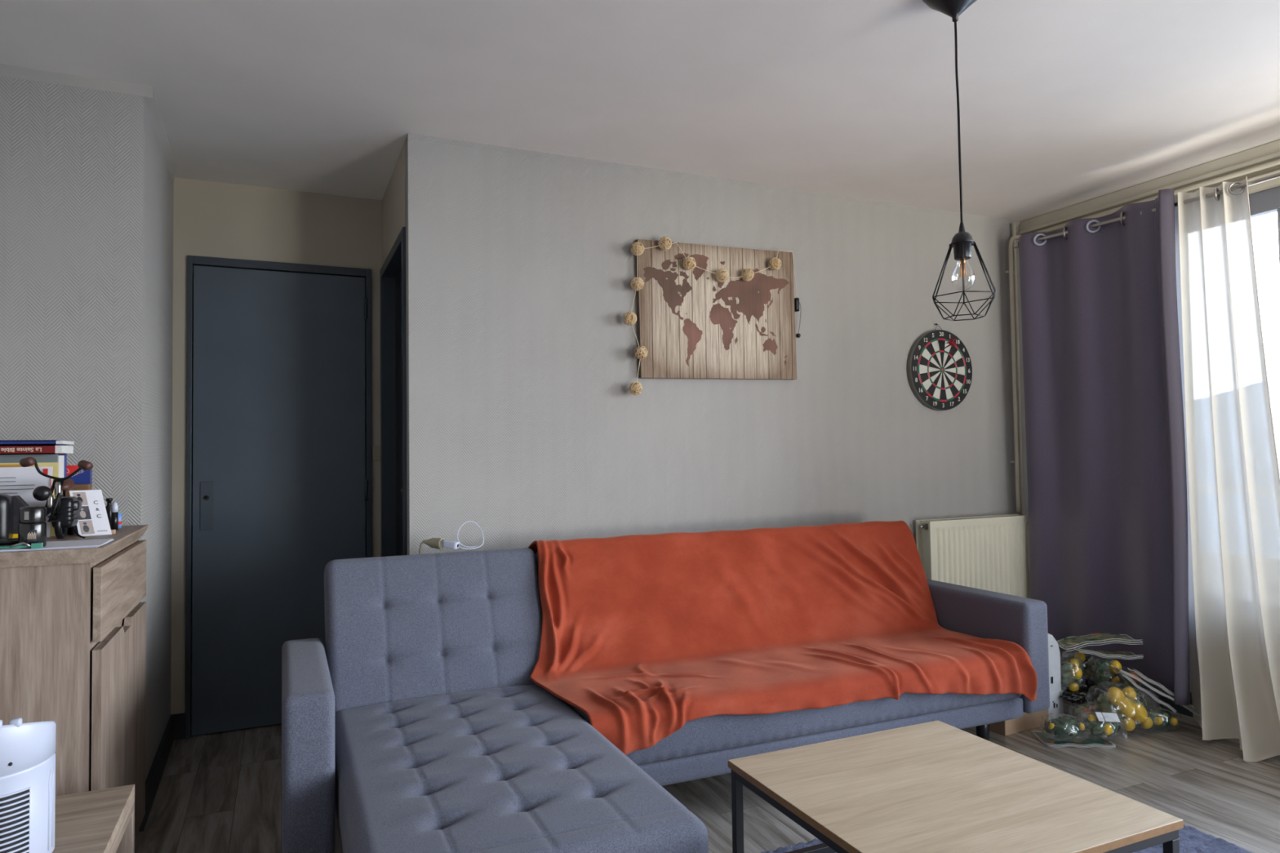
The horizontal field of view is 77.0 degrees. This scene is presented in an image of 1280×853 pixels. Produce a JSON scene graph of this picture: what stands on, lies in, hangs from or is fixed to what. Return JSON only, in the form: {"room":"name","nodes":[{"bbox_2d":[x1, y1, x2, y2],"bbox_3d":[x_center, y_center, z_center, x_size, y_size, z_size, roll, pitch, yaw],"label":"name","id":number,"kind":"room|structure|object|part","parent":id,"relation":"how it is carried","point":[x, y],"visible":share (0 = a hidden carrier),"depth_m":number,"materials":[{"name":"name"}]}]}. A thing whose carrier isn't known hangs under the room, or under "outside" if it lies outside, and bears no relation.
{"room":"living room","nodes":[
{"label":"living room","id":0,"kind":"room"},
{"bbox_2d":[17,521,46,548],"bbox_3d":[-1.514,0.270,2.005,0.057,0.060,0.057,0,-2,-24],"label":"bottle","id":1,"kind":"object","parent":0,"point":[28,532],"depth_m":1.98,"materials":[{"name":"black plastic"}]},
{"bbox_2d":[0,75,173,831],"bbox_3d":[-2.110,0.112,3.042,0.517,2.500,0.961,0,-2,-24],"label":"wall","id":2,"kind":"structure","parent":0,"point":[86,185],"depth_m":2.67,"materials":[{"name":"paint"}]},
{"bbox_2d":[0,64,176,183],"bbox_3d":[-2.053,-1.124,3.099,0.425,0.028,0.989,0,-2,-24],"label":"trim","id":3,"kind":"structure","parent":2,"relation":"attached to","point":[9,71],"depth_m":2.69,"materials":[{"name":"paint"}]},
{"bbox_2d":[138,712,185,831],"bbox_3d":[-1.460,1.307,3.285,0.898,0.109,0.961,0,-2,-24],"label":"baseboard","id":4,"kind":"structure","parent":2,"relation":"attached to","point":[175,729],"depth_m":3.13,"materials":[{"name":"black wood"}]},
{"bbox_2d":[170,177,382,729],"bbox_3d":[-1.642,0.131,3.852,1.371,2.500,0.140,0,-2,-24],"label":"wall","id":5,"kind":"structure","parent":0,"point":[211,219],"depth_m":3.74,"materials":[{"name":"beige paint"}]},
{"bbox_2d":[185,255,372,738],"bbox_3d":[-1.668,0.304,3.759,0.789,2.149,0.056,0,-2,-24],"label":"door","id":6,"kind":"structure","parent":5,"relation":"in","point":[278,411],"depth_m":3.72,"materials":[{"name":"wood"}]},
{"bbox_3d":[-1.948,0.356,3.617,0.050,0.216,0.009,0,-2,-24],"label":"handle plate","id":7,"kind":"part","parent":6,"relation":"part of","materials":[{"name":"metal"}]},
{"bbox_2d":[382,140,405,265],"bbox_3d":[-1.037,0.116,3.614,0.140,2.500,0.950,0,-2,-24],"label":"wall","id":8,"kind":"structure","parent":0,"point":[393,201],"depth_m":3.54,"materials":[{"name":"beige paint"}]},
{"bbox_2d":[379,226,407,556],"bbox_3d":[-1.050,0.290,3.571,0.107,2.149,0.819,0,-2,-24],"label":"door","id":9,"kind":"structure","parent":8,"relation":"in","point":[393,502],"depth_m":3.89,"materials":[{"name":"wood"}]},
{"bbox_2d":[0,0,1279,222],"bbox_3d":[0.759,-1.265,1.864,5.300,0.100,6.500,0,-2,-24],"label":"ceiling","id":10,"kind":"structure","parent":0,"point":[1063,104],"depth_m":2.76,"materials":[{"name":"paint"}]},
{"bbox_2d":[922,0,995,320],"bbox_3d":[0.872,-0.750,2.197,0.183,0.911,0.178,0,-2,-24],"label":"pendant lamp","id":11,"kind":"object","parent":10,"relation":"hanging from","point":[962,242],"visible":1,"depth_m":2.19,"materials":[{"name":"black metal"}]},
{"bbox_3d":[0.870,-0.831,2.198,0.010,0.570,0.006,0,-2,-24],"label":"cord","id":12,"kind":"part","parent":11,"relation":"part of","materials":[{"name":"black metal"}]},
{"bbox_2d":[133,686,1279,852],"bbox_3d":[0.793,1.333,1.781,5.300,0.100,6.500,0,-2,-24],"label":"floor","id":13,"kind":"structure","parent":0,"point":[217,792],"depth_m":2.94,"materials":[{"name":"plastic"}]},
{"bbox_2d":[0,524,148,839],"bbox_3d":[-1.678,0.823,2.249,0.420,1.016,0.742,0,-2,-24],"label":"base cabinet","id":14,"kind":"object","parent":13,"relation":"on","point":[73,621],"visible":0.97,"depth_m":1.99,"materials":[{"name":"brown wood"}]},
{"bbox_2d":[0,524,148,568],"bbox_3d":[-1.684,0.333,2.265,0.420,0.036,0.742,0,-2,-24],"label":"countertop","id":15,"kind":"structure","parent":14,"relation":"on","point":[124,535],"depth_m":1.99,"materials":[{"name":"brown wood"}]},
{"bbox_2d":[0,493,13,538],"bbox_3d":[-1.737,0.244,2.087,0.170,0.132,0.100,0,-2,-30],"label":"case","id":16,"kind":"object","parent":15,"relation":"on","point":[6,504],"visible":0.84,"depth_m":2.09,"materials":[{"name":"plastic"}]},
{"bbox_2d":[11,495,29,537],"bbox_3d":[-1.666,0.250,2.182,0.060,0.125,0.045,0,-2,-24],"label":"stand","id":17,"kind":"object","parent":15,"relation":"on","point":[19,502],"visible":0.23,"depth_m":2.16,"materials":[{"name":"plastic"}]},
{"bbox_2d":[0,462,58,537],"bbox_3d":[-1.799,0.211,2.290,0.226,0.214,0.059,0,-2,-24],"label":"papers","id":18,"kind":"object","parent":15,"relation":"on","point":[15,479],"visible":0.45,"depth_m":2.30,"materials":[{"name":"white paper"}]},
{"bbox_2d":[0,464,29,467],"bbox_3d":[-1.836,0.213,2.287,0.156,0.210,0.027,0,-2,-24],"label":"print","id":19,"kind":"object","parent":18,"relation":"attached to","point":[1,465],"depth_m":2.31},
{"bbox_2d":[0,453,66,497],"bbox_3d":[-1.849,0.203,2.395,0.220,0.238,0.080,0,-2,-24],"label":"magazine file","id":20,"kind":"object","parent":15,"relation":"on","point":[61,459],"visible":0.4,"depth_m":2.39,"materials":[{"name":"cardboard"}]},
{"bbox_2d":[0,444,73,454],"bbox_3d":[-1.839,0.070,2.388,0.235,0.027,0.141,0,-2,-24],"label":"book","id":21,"kind":"object","parent":20,"relation":"on","point":[4,449],"visible":1,"depth_m":2.35,"materials":[{"name":"red paper"}]},
{"bbox_2d":[0,440,74,445],"bbox_3d":[-1.838,0.049,2.389,0.237,0.014,0.140,0,-2,-24],"label":"book","id":22,"kind":"object","parent":21,"relation":"on","point":[2,442],"visible":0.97,"depth_m":2.35,"materials":[{"name":"paper"}]},
{"bbox_2d":[19,457,93,538],"bbox_3d":[-1.625,0.203,2.296,0.149,0.234,0.251,-1,-2,-2],"label":"ornament","id":23,"kind":"object","parent":15,"relation":"on","point":[64,517],"visible":0.93,"depth_m":2.23,"materials":[{"name":"black metal"}]},
{"bbox_3d":[-1.651,0.241,2.207,0.079,0.040,0.015,0,-2,-24],"label":"number plate","id":24,"kind":"part","parent":23,"relation":"part of","materials":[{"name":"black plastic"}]},
{"bbox_3d":[-1.619,0.164,2.269,0.038,0.034,0.074,0,-2,-24],"label":"tank","id":25,"kind":"part","parent":23,"relation":"part of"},
{"bbox_2d":[0,538,114,551],"bbox_3d":[-1.580,0.304,2.026,0.406,0.003,0.207,0,-2,-24],"label":"paper sheets","id":26,"kind":"object","parent":15,"relation":"on","point":[83,543],"visible":0.65,"depth_m":2.04,"materials":[{"name":"paper"}]},
{"bbox_2d":[0,537,17,546],"bbox_3d":[-1.650,0.293,2.004,0.215,0.017,0.100,0,-2,-24],"label":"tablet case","id":27,"kind":"object","parent":26,"relation":"on","point":[3,542],"visible":0.41,"depth_m":2.00,"materials":[{"name":"plastic"}]},
{"bbox_2d":[0,542,43,549],"bbox_3d":[-1.526,0.290,1.958,0.116,0.018,0.020,0,-2,-24],"label":"clip","id":28,"kind":"object","parent":26,"relation":"on","point":[33,545],"visible":1,"depth_m":1.96,"materials":[{"name":"teal plastic"}]},
{"bbox_2d":[17,506,46,548],"bbox_3d":[-1.514,0.250,2.005,0.057,0.101,0.058,0,-2,-24],"label":"jar","id":29,"kind":"object","parent":26,"relation":"on","point":[32,526],"visible":0.94,"depth_m":1.98,"materials":[{"name":"black plastic"}]},
{"bbox_2d":[65,484,92,496],"bbox_3d":[-1.722,0.250,2.469,0.060,0.145,0.045,0,-2,-24],"label":"wooden box","id":30,"kind":"object","parent":15,"relation":"on","point":[77,486],"visible":0.24,"depth_m":2.45,"materials":[{"name":"brown wood"}]},
{"bbox_2d":[66,465,92,484],"bbox_3d":[-1.759,0.223,2.510,0.076,0.203,0.032,0,-2,-24],"label":"box","id":31,"kind":"object","parent":30,"relation":"on","point":[82,477],"visible":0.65,"depth_m":2.50,"materials":[{"name":"cardboard"}]},
{"bbox_2d":[69,489,115,536],"bbox_3d":[-1.607,0.253,2.366,0.108,0.131,0.094,1,-2,-42],"label":"photo card","id":32,"kind":"object","parent":15,"relation":"on","point":[93,520],"visible":0.94,"depth_m":2.36,"materials":[{"name":"white paper"}]},
{"bbox_2d":[72,492,88,505],"bbox_3d":[-1.647,0.213,2.368,0.035,0.038,0.027,1,-2,-42],"label":"photo","id":33,"kind":"object","parent":32,"relation":"attached to","point":[82,496],"depth_m":2.37},
{"bbox_2d":[78,506,91,519],"bbox_3d":[-1.624,0.252,2.348,0.035,0.038,0.027,1,-2,-42],"label":"photo","id":34,"kind":"object","parent":32,"relation":"attached to","point":[85,513],"depth_m":2.35},
{"bbox_2d":[79,520,94,534],"bbox_3d":[-1.601,0.291,2.329,0.035,0.038,0.027,1,-2,-42],"label":"photo","id":35,"kind":"object","parent":32,"relation":"attached to","point":[86,526],"depth_m":2.33},
{"bbox_2d":[105,497,112,528],"bbox_3d":[-1.671,0.275,2.532,0.022,0.098,0.022,0,-2,-24],"label":"small spray","id":36,"kind":"object","parent":15,"relation":"on","point":[108,500],"visible":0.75,"depth_m":2.52,"materials":[{"name":"black plastic"}]},
{"bbox_2d":[111,502,118,529],"bbox_3d":[-1.635,0.279,2.504,0.019,0.087,0.019,0,-2,-24],"label":"marker","id":37,"kind":"object","parent":15,"relation":"on","point":[114,508],"visible":0.93,"depth_m":2.50,"materials":[{"name":"black plastic"}]},
{"bbox_2d":[117,512,121,528],"bbox_3d":[-1.669,0.301,2.575,0.018,0.048,0.018,0,-2,-24],"label":"tube","id":38,"kind":"object","parent":15,"relation":"on","point":[119,523],"visible":0.58,"depth_m":2.57,"materials":[{"name":"plastic"}]},
{"bbox_3d":[-1.496,0.915,2.325,0.020,0.694,0.732,0,-2,-24],"label":"cabinet door","id":39,"kind":"part","parent":14,"relation":"part of","materials":[{"name":"brown wood"}]},
{"bbox_3d":[-1.502,0.457,2.339,0.018,0.185,0.730,0,-2,-24],"label":"drawer","id":40,"kind":"part","parent":14,"relation":"part of","materials":[{"name":"brown wood"}]},
{"bbox_2d":[51,784,134,852],"bbox_3d":[-1.265,1.074,1.425,0.501,0.450,0.905,0,-2,-24],"label":"side table","id":41,"kind":"object","parent":13,"relation":"on","point":[100,820],"visible":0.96,"depth_m":1.78,"materials":[{"name":"brown wood"}]},
{"bbox_2d":[0,717,56,852],"bbox_3d":[-1.267,0.701,1.566,0.211,0.301,0.213,0,-2,-24],"label":"heater","id":42,"kind":"object","parent":41,"relation":"on","point":[28,749],"visible":1,"depth_m":1.53,"materials":[{"name":"white plastic"}]},
{"bbox_2d":[0,786,31,852],"bbox_3d":[-1.192,0.759,1.502,0.079,0.143,0.041,0,-2,-24],"label":"grille","id":43,"kind":"object","parent":42,"relation":"attached to","point":[15,802],"depth_m":1.51,"materials":[{"name":"white plastic"}]},
{"bbox_3d":[-1.228,1.119,1.916,0.035,0.392,0.035,0,-2,-24],"label":"leg","id":44,"kind":"part","parent":41,"relation":"part of","materials":[{"name":"brown wood"}]},
{"bbox_2d":[281,547,1049,852],"bbox_3d":[0.337,0.880,2.674,2.790,0.876,1.521,0,-2,-24],"label":"sofa","id":45,"kind":"object","parent":13,"relation":"on","point":[422,722],"visible":0.66,"depth_m":2.50,"materials":[{"name":"blue fabric"}]},
{"bbox_3d":[-1.015,0.922,2.438,0.128,0.433,0.810,0,-2,-24],"label":"armrest","id":46,"kind":"part","parent":45,"relation":"part of","materials":[{"name":"blue fabric"}]},
{"bbox_2d":[418,537,444,554],"bbox_3d":[-0.798,0.731,3.026,0.159,0.627,0.055,-2,-2,33],"label":"adapter","id":47,"kind":"object","parent":45,"relation":"on","point":[435,543],"visible":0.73,"depth_m":3.00,"materials":[{"name":"beige plastic"}]},
{"bbox_2d":[422,537,444,549],"bbox_3d":[-0.776,0.438,3.012,0.082,0.044,0.043,-1,-2,13],"label":"socket","id":48,"kind":"object","parent":47,"relation":"attached to","point":[435,543],"depth_m":3.00,"materials":[{"name":"beige plastic"}]},
{"bbox_3d":[-0.716,0.733,2.866,0.753,0.544,0.325,0,-2,-24],"label":"backrest","id":49,"kind":"part","parent":45,"relation":"part of","materials":[{"name":"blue fabric"}]},
{"bbox_2d":[441,520,484,549],"bbox_3d":[-0.662,0.407,3.011,0.158,0.103,0.058,0,-2,-24],"label":"charger","id":50,"kind":"object","parent":45,"relation":"on","point":[446,544],"visible":1,"depth_m":2.99,"materials":[{"name":"white plastic"}]},
{"bbox_2d":[334,684,708,852],"bbox_3d":[-0.417,0.977,2.173,0.731,0.199,1.225,0,-2,-24],"label":"cushion","id":51,"kind":"object","parent":45,"relation":"on","point":[460,768],"depth_m":1.99,"materials":[{"name":"blue fabric"}]},
{"bbox_3d":[0.444,0.736,3.361,1.765,0.538,0.322,0,-2,-23],"label":"backrest","id":52,"kind":"part","parent":45,"relation":"part of","materials":[{"name":"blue fabric"}]},
{"bbox_2d":[528,520,1037,755],"bbox_3d":[0.507,0.747,3.115,1.897,0.642,0.906,0,-2,-24],"label":"throw blanket","id":53,"kind":"object","parent":45,"relation":"on","point":[646,636],"visible":0.99,"depth_m":3.10,"materials":[{"name":"orange fabric"}]},
{"bbox_2d":[563,693,1022,764],"bbox_3d":[0.579,0.982,3.013,1.788,0.172,0.539,0,-2,-24],"label":"seat cushion","id":54,"kind":"object","parent":45,"relation":"on","point":[719,735],"depth_m":2.72,"materials":[{"name":"blue fabric"}]},
{"bbox_3d":[0.529,1.107,3.091,1.802,0.080,0.708,0,-2,-24],"label":"seat","id":55,"kind":"part","parent":45,"relation":"part of","materials":[{"name":"blue fabric"}]},
{"bbox_3d":[1.391,1.228,3.267,0.058,0.190,0.058,0,-2,-24],"label":"leg","id":56,"kind":"part","parent":45,"relation":"part of","materials":[{"name":"black plastic"}]},
{"bbox_3d":[1.420,0.924,3.513,0.128,0.433,0.755,0,-2,-24],"label":"armrest","id":57,"kind":"part","parent":45,"relation":"part of","materials":[{"name":"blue fabric"}]},
{"bbox_2d":[727,720,1183,852],"bbox_3d":[0.685,1.062,1.863,0.704,0.450,0.703,0,-2,-24],"label":"coffee table","id":58,"kind":"object","parent":13,"relation":"on","point":[937,786],"visible":1,"depth_m":1.81,"materials":[{"name":"brown wood"}]},
{"bbox_3d":[0.249,1.094,2.034,0.022,0.410,0.022,0,-2,-24],"label":"leg","id":59,"kind":"part","parent":58,"relation":"part of","materials":[{"name":"metal"}]},
{"bbox_3d":[0.553,1.123,2.166,0.642,0.022,0.022,0,-2,-24],"label":"rail","id":60,"kind":"part","parent":58,"relation":"part of","materials":[{"name":"metal"}]},
{"bbox_3d":[0.683,0.867,1.869,0.692,0.022,0.691,0,-2,-24],"label":"frame","id":61,"kind":"part","parent":58,"relation":"part of","materials":[{"name":"metal"}]},
{"bbox_3d":[1.123,1.061,1.691,0.022,0.390,0.022,0,-2,-24],"label":"leg","id":62,"kind":"part","parent":58,"relation":"part of","materials":[{"name":"metal"}]},
{"bbox_2d":[760,824,1253,852],"bbox_3d":[1.314,1.263,1.817,1.456,0.024,1.956,0,-2,-24],"label":"shaggy rug","id":63,"kind":"object","parent":13,"relation":"on","point":[1192,840],"visible":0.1,"depth_m":2.45,"materials":[{"name":"blue carpet"}]},
{"bbox_2d":[989,709,1048,735],"bbox_3d":[1.606,1.255,3.687,0.285,0.158,0.384,0,-2,-27],"label":"cardboard box","id":64,"kind":"object","parent":13,"relation":"on","point":[1033,720],"visible":0.07,"depth_m":3.51,"materials":[{"name":"brown cardboard"}]},
{"bbox_2d":[1048,633,1063,722],"bbox_3d":[1.851,1.130,3.692,0.098,0.404,0.125,0,-2,-24],"label":"carton","id":65,"kind":"object","parent":13,"relation":"on","point":[1055,709],"visible":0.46,"depth_m":3.64,"materials":[{"name":"white cardboard"}]},
{"bbox_2d":[1030,730,1115,748],"bbox_3d":[1.818,1.313,3.388,0.273,0.019,0.174,-1,-2,5],"label":"packet","id":66,"kind":"object","parent":13,"relation":"on","point":[1084,739],"visible":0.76,"depth_m":3.35,"materials":[{"name":"clear plastic"}]},
{"bbox_2d":[1044,716,1085,738],"bbox_3d":[1.774,1.255,3.354,0.207,0.105,0.132,-1,-2,-1],"label":"garland","id":67,"kind":"object","parent":66,"relation":"on","point":[1068,727],"visible":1,"depth_m":3.32,"materials":[{"name":"green plastic"}]},
{"bbox_2d":[1082,711,1120,737],"bbox_3d":[1.929,1.247,3.370,0.183,0.123,0.138,-1,-2,-5],"label":"garland","id":68,"kind":"object","parent":66,"relation":"on","point":[1103,724],"visible":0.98,"depth_m":3.33,"materials":[{"name":"green plastic"}]},
{"bbox_2d":[1072,703,1096,722],"bbox_3d":[1.976,1.273,3.567,0.138,0.105,0.111,0,-2,-24],"label":"garland","id":69,"kind":"object","parent":13,"relation":"on","point":[1080,712],"visible":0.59,"depth_m":3.54,"materials":[{"name":"green plastic"}]},
{"bbox_2d":[1058,678,1101,704],"bbox_3d":[2.001,1.205,3.661,0.246,0.090,0.165,0,-2,-24],"label":"plastic bag","id":70,"kind":"object","parent":69,"relation":"on","point":[1086,692],"visible":0.8,"depth_m":3.61,"materials":[{"name":"plastic"}]},
{"bbox_2d":[1060,658,1082,691],"bbox_3d":[1.958,1.137,3.675,0.112,0.183,0.134,0,-2,-24],"label":"garland","id":71,"kind":"object","parent":70,"relation":"on","point":[1071,673],"visible":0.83,"depth_m":3.64,"materials":[{"name":"green plastic"}]},
{"bbox_2d":[1064,652,1096,677],"bbox_3d":[2.068,1.114,3.769,0.178,0.140,0.155,0,-2,-24],"label":"garland","id":72,"kind":"object","parent":70,"relation":"on","point":[1086,664],"visible":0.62,"depth_m":3.71,"materials":[{"name":"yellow plastic"}]},
{"bbox_2d":[1091,656,1121,692],"bbox_3d":[2.104,1.121,3.635,0.139,0.204,0.131,0,-2,-24],"label":"garland","id":73,"kind":"object","parent":13,"relation":"on","point":[1104,675],"visible":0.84,"depth_m":3.60,"materials":[{"name":"green plastic"}]},
{"bbox_2d":[1074,646,1143,659],"bbox_3d":[2.102,1.020,3.643,0.291,0.055,0.104,-1,-2,0],"label":"packet","id":74,"kind":"object","parent":73,"relation":"on","point":[1119,654],"visible":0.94,"depth_m":3.62,"materials":[{"name":"clear plastic"}]},
{"bbox_2d":[1056,632,1142,651],"bbox_3d":[2.079,0.977,3.663,0.342,0.058,0.134,-1,-2,2],"label":"packet","id":75,"kind":"object","parent":74,"relation":"on","point":[1068,642],"visible":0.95,"depth_m":3.64,"materials":[{"name":"clear plastic"}]},
{"bbox_2d":[1094,686,1152,731],"bbox_3d":[2.094,1.247,3.481,0.309,0.281,0.197,0,-2,-8],"label":"garland","id":76,"kind":"object","parent":13,"relation":"on","point":[1123,702],"visible":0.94,"depth_m":3.43,"materials":[{"name":"yellow plastic"}]},
{"bbox_2d":[1114,671,1142,698],"bbox_3d":[2.209,1.176,3.644,0.130,0.174,0.134,0,-2,-24],"label":"garland","id":77,"kind":"object","parent":13,"relation":"on","point":[1122,683],"visible":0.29,"depth_m":3.62,"materials":[{"name":"green plastic"}]},
{"bbox_2d":[1110,665,1200,716],"bbox_3d":[2.300,1.178,3.502,0.436,0.259,0.093,-1,-2,6],"label":"packet","id":78,"kind":"object","parent":13,"relation":"on","point":[1130,675],"visible":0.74,"depth_m":3.48,"materials":[{"name":"clear plastic"}]},
{"bbox_2d":[1127,667,1195,709],"bbox_3d":[2.265,1.136,3.503,0.243,0.165,0.066,-1,-2,8],"label":"packet","id":79,"kind":"object","parent":78,"relation":"on","point":[1150,681],"visible":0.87,"depth_m":3.49,"materials":[{"name":"clear plastic"}]},
{"bbox_2d":[1136,708,1177,730],"bbox_3d":[2.244,1.273,3.502,0.214,0.098,0.110,-1,-2,5],"label":"garland","id":80,"kind":"object","parent":13,"relation":"on","point":[1161,719],"visible":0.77,"depth_m":3.47,"materials":[{"name":"green plastic"}]},
{"bbox_2d":[1113,670,1176,712],"bbox_3d":[2.196,1.151,3.502,0.226,0.168,0.077,-1,-2,3],"label":"packet","id":81,"kind":"object","parent":80,"relation":"on","point":[1125,677],"visible":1,"depth_m":3.48,"materials":[{"name":"clear plastic"}]},
{"bbox_2d":[404,133,1028,555],"bbox_3d":[0.707,0.101,3.881,3.544,2.500,0.080,0,-2,-24],"label":"wall","id":82,"kind":"structure","parent":0,"point":[525,424],"depth_m":3.56,"materials":[{"name":"paint"}]},
{"bbox_2d":[408,133,1020,225],"bbox_3d":[0.617,-1.140,3.840,3.344,0.020,0.008,0,-2,-24],"label":"trim","id":83,"kind":"structure","parent":82,"relation":"attached to","point":[412,136],"depth_m":3.66,"materials":[{"name":"paint"}]},
{"bbox_2d":[635,239,796,379],"bbox_3d":[0.363,-0.522,3.690,0.823,0.621,0.031,0,-2,-24],"label":"canvas","id":84,"kind":"object","parent":82,"relation":"attached to","point":[691,324],"visible":0.98,"depth_m":3.67,"materials":[{"name":"brown wood"}]},
{"bbox_2d":[622,236,800,395],"bbox_3d":[0.356,-0.486,3.649,0.934,0.704,0.089,0,-2,-24],"label":"string light","id":85,"kind":"object","parent":84,"relation":"hanging from","point":[722,275],"visible":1,"depth_m":3.52,"materials":[{"name":"wicker"}]},
{"bbox_3d":[-0.044,-0.466,3.470,0.047,0.047,0.046,0,-2,-24],"label":"lamp shade","id":86,"kind":"part","parent":85,"relation":"part of","materials":[{"name":"wicker"}]},
{"bbox_3d":[-0.019,-0.164,3.470,0.047,0.047,0.046,0,-2,-24],"label":"lamp shade","id":87,"kind":"part","parent":85,"relation":"part of","materials":[{"name":"wicker"}]},
{"bbox_3d":[-0.012,-0.618,3.484,0.047,0.047,0.046,0,-2,-24],"label":"lamp shade","id":88,"kind":"part","parent":85,"relation":"part of","materials":[{"name":"wicker"}]},
{"bbox_3d":[-0.011,-0.770,3.490,0.047,0.047,0.046,0,-2,-24],"label":"lamp shade","id":89,"kind":"part","parent":85,"relation":"part of","materials":[{"name":"wicker"}]},
{"bbox_3d":[0.005,-0.320,3.481,0.047,0.047,0.046,0,-2,-24],"label":"lamp shade","id":90,"kind":"part","parent":85,"relation":"part of","materials":[{"name":"wicker"}]},
{"bbox_3d":[0.110,-0.805,3.538,0.047,0.047,0.046,0,-2,-24],"label":"lamp shade","id":91,"kind":"part","parent":85,"relation":"part of","materials":[{"name":"wicker"}]},
{"bbox_3d":[0.221,-0.726,3.582,0.047,0.047,0.046,0,-2,-24],"label":"lamp shade","id":92,"kind":"part","parent":85,"relation":"part of","materials":[{"name":"wicker"}]},
{"bbox_3d":[0.372,-0.685,3.648,0.047,0.047,0.046,0,-2,-24],"label":"lamp shade","id":93,"kind":"part","parent":85,"relation":"part of","materials":[{"name":"wicker"}]},
{"bbox_3d":[0.495,-0.698,3.703,0.047,0.047,0.046,0,-2,-24],"label":"lamp shade","id":94,"kind":"part","parent":85,"relation":"part of","materials":[{"name":"wicker"}]},
{"bbox_3d":[0.632,-0.760,3.767,0.047,0.047,0.046,0,-2,-24],"label":"lamp shade","id":95,"kind":"part","parent":85,"relation":"part of","materials":[{"name":"wicker"}]},
{"bbox_2d":[906,323,972,410],"bbox_3d":[1.574,-0.312,4.220,0.424,0.459,0.034,0,-2,-24],"label":"dartboard","id":96,"kind":"object","parent":82,"relation":"attached to","point":[940,380],"visible":1,"depth_m":4.20,"materials":[{"name":"black"}]},
{"bbox_2d":[942,341,955,350],"bbox_3d":[1.587,-0.419,4.153,0.025,0.035,0.115,-1,-2,-7],"label":"dart","id":97,"kind":"object","parent":96,"relation":"attached to","point":[950,343],"visible":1,"depth_m":4.12,"materials":[{"name":"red plastic"}]},
{"bbox_2d":[943,337,955,344],"bbox_3d":[1.600,-0.438,4.166,0.024,0.026,0.103,-1,-2,-7],"label":"dart","id":98,"kind":"object","parent":96,"relation":"attached to","point":[951,340],"visible":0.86,"depth_m":4.13,"materials":[{"name":"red plastic"}]},
{"bbox_2d":[915,514,1031,598],"bbox_3d":[1.773,0.777,4.204,0.786,0.602,0.109,0,-2,-24],"label":"radiator","id":99,"kind":"object","parent":82,"relation":"attached to","point":[991,553],"visible":0.52,"depth_m":4.15,"materials":[{"name":"beige metal"}]},
{"bbox_3d":[1.742,0.778,4.242,0.717,0.602,0.015,0,-2,-24],"label":"panel","id":100,"kind":"part","parent":99,"relation":"part of","materials":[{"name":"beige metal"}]},
{"bbox_2d":[1012,222,1023,515],"bbox_3d":[2.092,0.050,4.428,0.019,2.360,0.017,0,-2,-24],"label":"pipe","id":101,"kind":"object","parent":82,"relation":"attached to","point":[1015,264],"visible":0.73,"depth_m":4.43,"materials":[{"name":"grey metal"}]},
{"bbox_2d":[1021,156,1279,691],"bbox_3d":[3.229,0.018,2.323,0.200,2.500,4.820,0,-2,-24],"label":"wall","id":102,"kind":"structure","parent":0,"point":[1273,183],"depth_m":3.49,"materials":[{"name":"beige paint"}]},
{"bbox_2d":[1008,159,1279,512],"bbox_3d":[2.742,-0.350,2.986,0.113,1.530,3.200,0,-2,-24],"label":"pipe","id":103,"kind":"object","parent":102,"relation":"attached to","point":[1276,162],"visible":0.81,"depth_m":4.39,"materials":[{"name":"beige metal"}]},
{"bbox_2d":[1013,173,1279,248],"bbox_3d":[2.931,-1.031,2.499,0.204,0.075,4.110,0,-2,-24],"label":"curtain rod","id":104,"kind":"object","parent":102,"relation":"attached to","point":[1015,245],"visible":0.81,"depth_m":3.48,"materials":[{"name":"silver metal"}]},
{"bbox_2d":[1018,189,1190,705],"bbox_3d":[2.214,0.136,3.873,0.118,2.330,0.844,0,-2,-19],"label":"curtain","id":105,"kind":"object","parent":104,"relation":"hanging from","point":[1107,479],"visible":0.94,"depth_m":3.85,"materials":[{"name":"purple fabric"}]},
{"bbox_2d":[1173,176,1279,762],"bbox_3d":[2.453,0.135,3.205,0.254,2.347,0.757,0,-2,-10],"label":"sheer curtain","id":106,"kind":"object","parent":104,"relation":"hanging from","point":[1233,475],"visible":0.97,"depth_m":3.36,"materials":[{"name":"white fabric"}]},
{"bbox_2d":[1017,139,1279,235],"bbox_3d":[3.111,-1.154,2.315,0.026,0.154,4.820,0,-2,-24],"label":"trim","id":107,"kind":"structure","parent":102,"relation":"attached to","point":[1268,151],"depth_m":3.78,"materials":[{"name":"white paint"}]},
{"bbox_2d":[1151,691,1192,716],"bbox_3d":[3.151,1.212,2.235,0.014,0.109,4.806,0,-2,-24],"label":"baseboard","id":108,"kind":"structure","parent":102,"relation":"attached to","point":[1180,709],"depth_m":3.72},
{"bbox_2d":[1248,186,1279,273],"bbox_3d":[3.342,-0.138,2.034,0.230,1.850,3.890,0,-2,-24],"label":"window","id":109,"kind":"structure","parent":102,"relation":"in","point":[1266,202],"depth_m":3.43,"materials":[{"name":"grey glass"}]},
{"label":"outside","id":110,"kind":"structure","parent":0,"visible":0},
{"bbox_2d":[1265,345,1279,458],"bbox_3d":[8.366,3.211,8.782,4.924,8.601,3.768,-1,-2,-4],"label":"bare tree","id":111,"kind":"object","parent":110,"point":[1275,427],"visible":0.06,"depth_m":9.96,"materials":[{"name":"plant"}]},
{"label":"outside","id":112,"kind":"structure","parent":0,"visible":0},
{"bbox_2d":[1267,377,1279,473],"bbox_3d":[38.439,-0.407,53.585,85.800,17.694,166.600,0,-2,-24],"label":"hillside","id":113,"kind":"structure","parent":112,"point":[1272,387],"depth_m":75.98,"materials":[{"name":"white"}]}
]}

